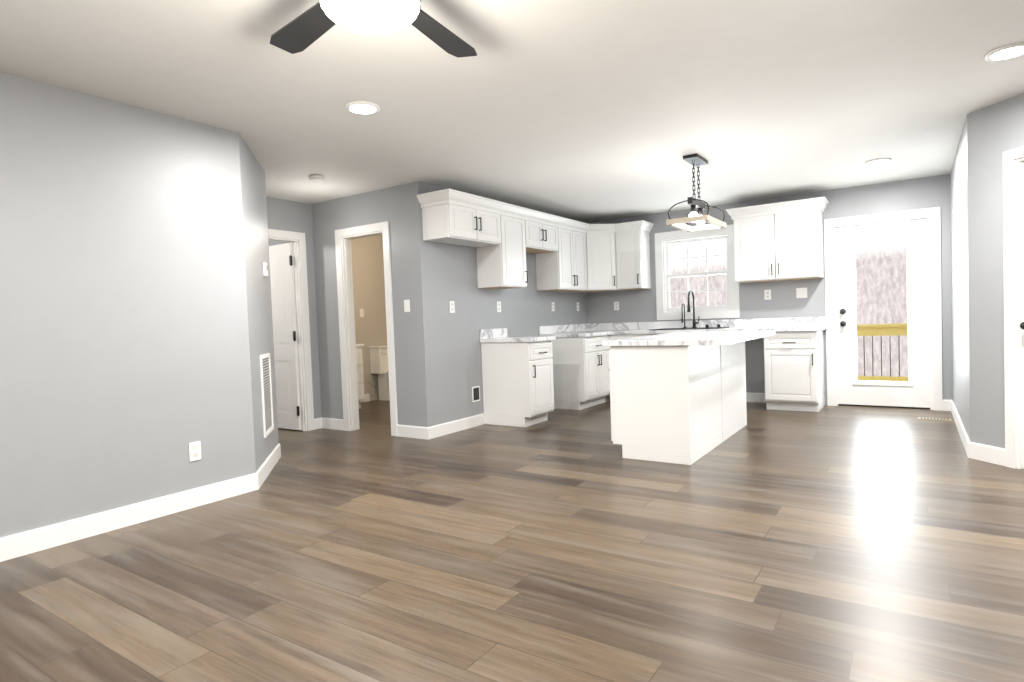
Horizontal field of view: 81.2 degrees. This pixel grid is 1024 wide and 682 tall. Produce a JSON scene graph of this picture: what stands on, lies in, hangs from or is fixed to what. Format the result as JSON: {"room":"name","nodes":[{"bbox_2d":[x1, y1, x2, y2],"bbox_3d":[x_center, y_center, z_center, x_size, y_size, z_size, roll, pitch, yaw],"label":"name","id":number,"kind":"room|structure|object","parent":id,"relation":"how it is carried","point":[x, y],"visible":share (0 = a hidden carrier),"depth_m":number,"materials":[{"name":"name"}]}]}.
{"room":"open-plan living room","nodes":[
{"label":"open-plan living room","id":0,"kind":"room"},
{"bbox_2d":[0,72,255,537],"bbox_3d":[-3.491,-0.053,1.853,0.300,2.440,5.590,-1,2,34],"label":"wall","id":1,"kind":"structure","parent":0,"point":[125,374],"depth_m":3.40,"materials":[{"name":"grey paint"}]},
{"bbox_2d":[0,443,280,561],"bbox_3d":[-3.383,1.087,2.409,0.794,0.115,6.120,-1,2,34],"label":"baseboard","id":2,"kind":"structure","parent":1,"relation":"attached to","point":[33,541],"depth_m":3.44,"materials":[{"name":"white wood"}]},
{"bbox_2d":[189,441,200,461],"bbox_3d":[-2.003,0.697,3.775,0.006,0.117,0.072,-1,2,34],"label":"outlet","id":3,"kind":"object","parent":1,"relation":"attached to","point":[194,451],"visible":1,"depth_m":3.77,"materials":[{"name":"white plastic"}]},
{"bbox_2d":[238,133,278,471],"bbox_3d":[-2.079,-0.199,4.568,0.300,2.440,1.062,-3,2,-13],"label":"wall","id":4,"kind":"structure","parent":0,"point":[256,247],"depth_m":4.46,"materials":[{"name":"grey paint"}]},
{"bbox_2d":[263,262,267,276],"bbox_3d":[-1.987,-0.576,4.816,0.024,0.110,0.090,-3,2,-13],"label":"thermostat","id":5,"kind":"object","parent":4,"relation":"attached to","point":[265,269],"visible":1,"depth_m":4.77,"materials":[{"name":"white plastic"}]},
{"bbox_2d":[260,353,273,437],"bbox_3d":[-1.913,0.413,4.664,0.012,0.620,0.400,-3,2,-13],"label":"air vent","id":6,"kind":"object","parent":4,"relation":"in","point":[266,389],"visible":1,"depth_m":4.66,"materials":[{"name":"white plastic"}]},
{"bbox_2d":[266,197,321,418],"bbox_3d":[-4.244,-0.082,3.467,0.110,2.440,7.430,-1,2,34],"label":"wall","id":7,"kind":"structure","parent":0,"point":[287,215],"depth_m":6.44,"materials":[{"name":"grey paint"}]},
{"bbox_2d":[269,243,301,429],"bbox_3d":[-2.583,-0.040,6.555,0.709,1.998,0.194,-1,2,34],"label":"bedroom door","id":8,"kind":"structure","parent":7,"relation":"in","point":[285,335],"depth_m":6.44,"materials":[{"name":"white wood"}]},
{"bbox_2d":[268,229,314,430],"bbox_3d":[-2.473,-0.075,6.083,0.128,2.115,0.890,-1,2,34],"label":"door frame","id":9,"kind":"structure","parent":7,"relation":"attached to","point":[297,240],"depth_m":6.37,"materials":[{"name":"white wood"}]},
{"bbox_2d":[314,418,321,428],"bbox_3d":[-2.114,0.899,6.505,0.014,0.115,0.115,-1,2,34],"label":"baseboard","id":10,"kind":"structure","parent":7,"relation":"attached to","point":[317,423],"depth_m":6.50,"materials":[{"name":"white wood"}]},
{"bbox_2d":[268,183,418,425],"bbox_3d":[-2.663,-0.260,6.941,4.240,2.440,0.110,-1,2,34],"label":"wall","id":11,"kind":"structure","parent":0,"point":[391,205],"depth_m":6.01,"materials":[{"name":"grey paint"}]},
{"bbox_2d":[321,417,343,429],"bbox_3d":[-1.936,0.895,6.446,0.375,0.115,0.014,-1,2,34],"label":"baseboard","id":12,"kind":"structure","parent":11,"relation":"attached to","point":[332,423],"depth_m":6.44,"materials":[{"name":"white wood"}]},
{"bbox_2d":[335,221,397,435],"bbox_3d":[-1.458,-0.113,6.141,0.780,2.115,0.146,-1,2,34],"label":"door frame","id":13,"kind":"structure","parent":11,"relation":"attached to","point":[344,237],"depth_m":6.25,"materials":[{"name":"white wood"}]},
{"bbox_2d":[404,300,409,311],"bbox_3d":[-1.014,-0.339,5.757,0.072,0.117,0.008,-1,2,34],"label":"switch","id":14,"kind":"object","parent":11,"relation":"attached to","point":[406,305],"visible":1,"depth_m":5.75,"materials":[{"name":"white plastic"}]},
{"bbox_2d":[351,235,386,400],"bbox_3d":[-2.424,-0.317,8.328,0.110,2.440,2.460,-1,2,34],"label":"wall","id":15,"kind":"structure","parent":0,"point":[368,282],"depth_m":8.73,"materials":[{"name":"paint"}]},
{"bbox_2d":[360,309,363,316],"bbox_3d":[-2.166,-0.406,8.607,0.008,0.117,0.072,-1,2,34],"label":"light switch","id":16,"kind":"object","parent":15,"relation":"attached to","point":[361,312],"visible":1,"depth_m":8.61,"materials":[{"name":"white plastic"}]},
{"bbox_2d":[361,393,369,402],"bbox_3d":[-2.236,0.835,8.474,0.014,0.115,0.560,-1,2,34],"label":"baseboard","id":17,"kind":"structure","parent":15,"relation":"attached to","point":[366,397],"depth_m":8.65,"materials":[{"name":"white wood"}]},
{"bbox_2d":[409,181,586,426],"bbox_3d":[0.064,-0.364,7.100,0.110,2.440,3.420,-1,2,34],"label":"wall","id":18,"kind":"structure","parent":0,"point":[449,360],"depth_m":6.07,"materials":[{"name":"grey paint"}]},
{"bbox_2d":[397,413,484,439],"bbox_3d":[-0.717,0.861,6.159,0.409,0.115,0.899,-1,2,34],"label":"baseboard","id":19,"kind":"structure","parent":18,"relation":"attached to","point":[427,433],"depth_m":5.87,"materials":[{"name":"white wood"}]},
{"bbox_2d":[449,301,454,312],"bbox_3d":[-0.602,-0.342,6.004,0.006,0.117,0.072,-1,2,34],"label":"electrical outlet","id":20,"kind":"object","parent":18,"relation":"attached to","point":[452,307],"visible":1,"depth_m":6.00,"materials":[{"name":"white plastic"}]},
{"bbox_2d":[421,197,504,248],"bbox_3d":[-0.481,-1.139,5.907,0.329,0.330,0.831,-1,2,34],"label":"upper cabinet","id":21,"kind":"object","parent":18,"relation":"attached to","point":[504,238],"depth_m":5.67,"materials":[{"name":"white wood"}]},
{"bbox_2d":[472,386,479,401],"bbox_3d":[-0.379,0.560,6.318,0.006,0.160,0.130,-1,2,34],"label":"outlet box","id":22,"kind":"object","parent":18,"relation":"attached to","point":[475,393],"visible":1,"depth_m":6.31,"materials":[{"name":"white plastic"}]},
{"bbox_2d":[497,302,500,311],"bbox_3d":[-0.145,-0.382,6.684,0.006,0.117,0.072,-1,2,34],"label":"electrical outlet","id":23,"kind":"object","parent":18,"relation":"attached to","point":[498,306],"visible":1,"depth_m":6.68,"materials":[{"name":"white plastic"}]},
{"bbox_2d":[476,213,528,288],"bbox_3d":[-0.111,-0.956,6.453,0.329,0.760,0.470,-1,2,34],"label":"upper cabinet","id":24,"kind":"object","parent":18,"relation":"attached to","point":[502,266],"depth_m":6.32,"materials":[{"name":"white wood"}]},
{"bbox_2d":[479,325,586,336],"bbox_3d":[0.371,-0.135,7.430,0.020,0.100,2.548,-1,2,34],"label":"backsplash","id":25,"kind":"structure","parent":18,"relation":"attached to","point":[556,328],"depth_m":7.55,"materials":[{"name":"white stone"}]},
{"bbox_2d":[525,217,560,252],"bbox_3d":[0.215,-1.210,6.943,0.329,0.310,0.730,-1,2,34],"label":"upper cabinet","id":26,"kind":"object","parent":18,"relation":"attached to","point":[542,234],"depth_m":6.86,"materials":[{"name":"white wood"}]},
{"bbox_2d":[551,302,554,310],"bbox_3d":[0.529,-0.442,7.687,0.006,0.117,0.072,-1,2,34],"label":"electrical outlet","id":27,"kind":"object","parent":18,"relation":"attached to","point":[552,306],"visible":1,"depth_m":7.68,"materials":[{"name":"white plastic"}]},
{"bbox_2d":[533,225,588,292],"bbox_3d":[0.664,-1.023,7.564,0.377,0.760,0.781,-1,2,34],"label":"upper cabinet","id":28,"kind":"object","parent":18,"relation":"attached to","point":[567,270],"depth_m":7.35,"materials":[{"name":"white wood"}]},
{"bbox_2d":[581,222,620,228],"bbox_3d":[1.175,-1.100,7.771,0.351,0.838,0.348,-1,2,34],"label":"crown molding","id":29,"kind":"structure","parent":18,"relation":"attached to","point":[583,225],"depth_m":7.74,"materials":[{"name":"white wood"}]},
{"bbox_2d":[589,225,628,291],"bbox_3d":[1.133,-1.055,7.997,0.673,0.760,0.670,-1,2,34],"label":"upper cabinet","id":30,"kind":"object","parent":18,"relation":"attached to","point":[604,259],"depth_m":7.81,"materials":[{"name":"white wood"}]},
{"bbox_2d":[0,400,1023,681],"bbox_3d":[-0.348,1.063,3.046,12.400,0.100,10.960,-1,2,34],"label":"floor","id":31,"kind":"structure","parent":0,"point":[848,544],"depth_m":2.67,"materials":[{"name":"brown wood"}]},
{"bbox_2d":[356,344,363,408],"bbox_3d":[-2.428,0.494,7.691,0.571,0.865,0.930,-1,2,34],"label":"bathroom vanity","id":32,"kind":"object","parent":31,"relation":"on","point":[359,360],"visible":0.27,"depth_m":7.87,"materials":[{"name":"white wood"}]},
{"bbox_2d":[368,345,389,400],"bbox_3d":[-1.677,0.465,8.680,0.714,0.800,0.484,-1,2,34],"label":"toilet","id":33,"kind":"object","parent":31,"relation":"on","point":[379,360],"visible":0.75,"depth_m":8.70,"materials":[{"name":"white ceramic"}]},
{"bbox_2d":[480,341,554,426],"bbox_3d":[0.069,0.442,6.433,0.618,0.876,0.460,-1,2,34],"label":"base cabinet","id":34,"kind":"object","parent":31,"relation":"on","point":[530,381],"depth_m":6.25,"materials":[{"name":"white wood"}]},
{"bbox_2d":[480,337,554,340],"bbox_3d":[0.065,-0.018,6.408,0.650,0.040,0.500,-1,2,34],"label":"countertop","id":35,"kind":"structure","parent":34,"relation":"on","point":[481,338],"depth_m":6.24,"materials":[{"name":"white stone"}]},
{"bbox_2d":[555,337,610,409],"bbox_3d":[0.834,0.376,7.531,0.665,0.876,0.701,-1,2,34],"label":"base cabinet","id":36,"kind":"object","parent":31,"relation":"on","point":[582,379],"depth_m":7.23,"materials":[{"name":"white wood"}]},
{"bbox_2d":[611,337,631,339],"bbox_3d":[1.825,0.337,7.612,1.021,0.876,0.673,-1,2,34],"label":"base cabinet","id":37,"kind":"object","parent":31,"relation":"on","point":[612,338],"depth_m":7.57,"materials":[{"name":"white wood"}]},
{"bbox_2d":[609,342,746,464],"bbox_3d":[1.512,0.430,5.267,0.664,0.876,1.784,-1,2,34],"label":"kitchen island","id":38,"kind":"object","parent":31,"relation":"on","point":[678,398],"depth_m":4.57,"materials":[{"name":"white wood"}]},
{"bbox_2d":[602,330,774,345],"bbox_3d":[1.610,-0.031,5.177,0.944,0.040,1.850,-1,2,34],"label":"island countertop","id":39,"kind":"structure","parent":38,"relation":"on","point":[719,338],"depth_m":4.61,"materials":[{"name":"white stone"}]},
{"bbox_2d":[764,329,824,411],"bbox_3d":[3.185,0.319,6.729,0.529,0.876,0.620,-1,2,34],"label":"base cabinet","id":40,"kind":"object","parent":31,"relation":"on","point":[794,379],"depth_m":6.48,"materials":[{"name":"white wood"}]},
{"bbox_2d":[539,325,826,336],"bbox_3d":[1.965,-0.111,7.097,3.036,0.040,1.327,-1,2,34],"label":"countertop","id":41,"kind":"structure","parent":40,"relation":"on","point":[778,328],"depth_m":7.13,"materials":[{"name":"white stone"}]},
{"bbox_2d":[651,327,728,329],"bbox_3d":[2.177,-0.152,7.345,0.840,0.009,0.500,-1,2,34],"label":"drop-in sink","id":42,"kind":"object","parent":41,"relation":"in","point":[690,328],"visible":0.98,"depth_m":7.31,"materials":[{"name":"black"}]},
{"bbox_2d":[681,290,719,327],"bbox_3d":[2.310,-0.400,7.386,0.460,0.473,0.251,-1,2,34],"label":"gooseneck faucet","id":43,"kind":"object","parent":41,"relation":"on","point":[694,322],"visible":1,"depth_m":7.50,"materials":[{"name":"black metal"}]},
{"bbox_2d":[918,417,950,420],"bbox_3d":[4.090,0.754,5.782,0.260,0.005,0.110,-1,2,34],"label":"floor vent","id":44,"kind":"object","parent":31,"relation":"in","point":[943,419],"visible":0.98,"depth_m":5.77,"materials":[{"name":"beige metal"}]},
{"bbox_2d":[0,0,1023,235],"bbox_3d":[-0.439,-1.464,2.959,12.400,0.080,10.960,-1,2,34],"label":"ceiling","id":45,"kind":"structure","parent":0,"point":[586,111],"depth_m":3.45,"materials":[{"name":"paint"}]},
{"bbox_2d":[309,175,323,181],"bbox_3d":[-1.730,-1.438,5.286,0.132,0.038,0.132,-1,2,34],"label":"smoke detector","id":46,"kind":"object","parent":45,"relation":"attached to","point":[316,178],"visible":1,"depth_m":5.24,"materials":[{"name":"white plastic"}]},
{"bbox_2d":[345,101,379,114],"bbox_3d":[-0.912,-1.423,3.653,0.210,0.016,0.210,-1,2,34],"label":"recessed light","id":47,"kind":"object","parent":45,"relation":"in","point":[362,107],"visible":0.98,"depth_m":3.63,"materials":[{"name":"white plastic"}]},
{"bbox_2d":[270,0,476,57],"bbox_3d":[-0.497,-1.244,2.103,1.302,0.294,1.295,-1,2,34],"label":"ceiling fan","id":48,"kind":"object","parent":45,"relation":"attached to","point":[307,28],"visible":1,"depth_m":2.26,"materials":[{"name":"black"}]},
{"bbox_2d":[666,153,726,231],"bbox_3d":[1.592,-1.281,5.151,0.344,0.584,0.600,-1,2,34],"label":"pendant light","id":49,"kind":"object","parent":45,"relation":"hanging from","point":[699,218],"visible":1,"depth_m":5.08,"materials":[{"name":"grey metal"}]},
{"bbox_2d":[865,158,891,164],"bbox_3d":[3.348,-1.639,5.458,0.210,0.016,0.210,-1,2,34],"label":"recessed light","id":50,"kind":"object","parent":45,"relation":"in","point":[877,161],"visible":1,"depth_m":5.43,"materials":[{"name":"white plastic"}]},
{"bbox_2d":[984,42,1023,61],"bbox_3d":[2.645,-1.535,3.174,0.210,0.016,0.210,-1,2,34],"label":"recessed light","id":51,"kind":"object","parent":45,"relation":"in","point":[1009,51],"visible":0.96,"depth_m":3.17,"materials":[{"name":"white plastic"}]},
{"bbox_2d":[586,174,952,404],"bbox_3d":[1.964,-0.462,7.947,10.800,2.440,0.110,-1,2,34],"label":"wall","id":52,"kind":"structure","parent":0,"point":[638,305],"depth_m":6.96,"materials":[{"name":"grey paint"}]},
{"bbox_2d":[614,302,618,309],"bbox_3d":[1.440,-0.483,8.226,0.072,0.117,0.006,-1,2,34],"label":"electrical outlet","id":53,"kind":"object","parent":52,"relation":"attached to","point":[616,305],"visible":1,"depth_m":8.22,"materials":[{"name":"white plastic"}]},
{"bbox_2d":[617,225,650,288],"bbox_3d":[1.567,-1.067,7.881,0.391,0.760,0.377,-1,2,34],"label":"upper cabinet","id":54,"kind":"object","parent":52,"relation":"attached to","point":[633,245],"depth_m":7.75,"materials":[{"name":"white wood"}]},
{"bbox_2d":[654,224,739,319],"bbox_3d":[2.368,-0.854,7.641,1.050,1.145,0.128,-1,2,34],"label":"kitchen window","id":55,"kind":"structure","parent":52,"relation":"in","point":[664,241],"depth_m":7.63,"materials":[{"name":"white"}]},
{"bbox_2d":[587,317,826,328],"bbox_3d":[2.334,-0.212,7.630,3.016,0.100,0.021,-1,2,34],"label":"backsplash","id":56,"kind":"structure","parent":52,"relation":"attached to","point":[738,323],"depth_m":7.44,"materials":[{"name":"white stone"}]},
{"bbox_2d":[746,393,765,402],"bbox_3d":[2.894,0.690,7.315,0.605,0.115,0.014,-1,2,34],"label":"baseboard","id":57,"kind":"structure","parent":52,"relation":"attached to","point":[756,397],"depth_m":7.26,"materials":[{"name":"white"}]},
{"bbox_2d":[764,290,770,299],"bbox_3d":[3.056,-0.554,7.136,0.072,0.117,0.006,-1,2,34],"label":"electrical outlet","id":58,"kind":"object","parent":52,"relation":"attached to","point":[767,294],"visible":1,"depth_m":7.13,"materials":[{"name":"white plastic"}]},
{"bbox_2d":[726,196,828,282],"bbox_3d":[3.050,-1.129,6.869,1.032,0.852,0.395,-1,2,34],"label":"upper cabinet","id":59,"kind":"object","parent":52,"relation":"attached to","point":[779,241],"visible":1,"depth_m":6.74,"materials":[{"name":"white wood"}]},
{"bbox_2d":[796,288,806,297],"bbox_3d":[3.363,-0.558,6.929,0.115,0.117,0.008,-1,2,34],"label":"light switch","id":60,"kind":"object","parent":52,"relation":"attached to","point":[801,292],"visible":1,"depth_m":6.93,"materials":[{"name":"white plastic"}]},
{"bbox_2d":[835,218,929,408],"bbox_3d":[4.039,-0.277,6.532,0.916,2.014,0.152,-1,2,34],"label":"door","id":61,"kind":"structure","parent":52,"relation":"in","point":[911,236],"depth_m":6.51,"materials":[{"name":"white wood"}]},
{"bbox_2d":[824,207,942,410],"bbox_3d":[4.047,-0.326,6.544,1.070,2.115,0.128,-1,2,34],"label":"door frame","id":62,"kind":"structure","parent":52,"relation":"attached to","point":[932,215],"depth_m":6.32,"materials":[{"name":"white wood"}]},
{"bbox_2d":[950,116,969,439],"bbox_3d":[3.935,-0.437,5.170,0.110,2.440,2.300,-1,2,34],"label":"wall","id":63,"kind":"structure","parent":0,"point":[959,279],"depth_m":4.94,"materials":[{"name":"grey paint"}]},
{"bbox_2d":[943,400,1004,465],"bbox_3d":[3.919,0.729,5.131,0.272,0.115,2.497,-1,2,34],"label":"baseboard","id":64,"kind":"structure","parent":63,"relation":"attached to","point":[986,453],"depth_m":4.24,"materials":[{"name":"white wood"}]},
{"bbox_2d":[967,93,1023,448],"bbox_3d":[3.686,-0.346,2.805,0.300,2.440,3.000,-2,2,-11],"label":"wall","id":65,"kind":"structure","parent":0,"point":[995,131],"depth_m":4.11,"materials":[{"name":"grey paint"}]},
{"bbox_2d":[1003,146,1023,468],"bbox_3d":[3.447,-0.193,3.545,0.138,2.100,0.935,-2,2,-11],"label":"door frame","id":66,"kind":"structure","parent":65,"relation":"attached to","point":[1013,197],"depth_m":3.94,"materials":[{"name":"white wood"}]},
{"label":"outside","id":67,"kind":"structure","parent":0,"visible":0},
{"bbox_2d":[670,239,907,376],"bbox_3d":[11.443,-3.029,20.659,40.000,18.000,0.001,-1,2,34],"label":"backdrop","id":68,"kind":"structure","parent":67,"point":[882,276],"depth_m":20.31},
{"bbox_2d":[857,323,907,381],"bbox_3d":[5.062,0.339,7.880,5.600,1.100,3.148,-1,2,34],"label":"railing","id":69,"kind":"object","parent":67,"point":[885,333],"depth_m":9.21,"materials":[{"name":"yellow"}]}
]}

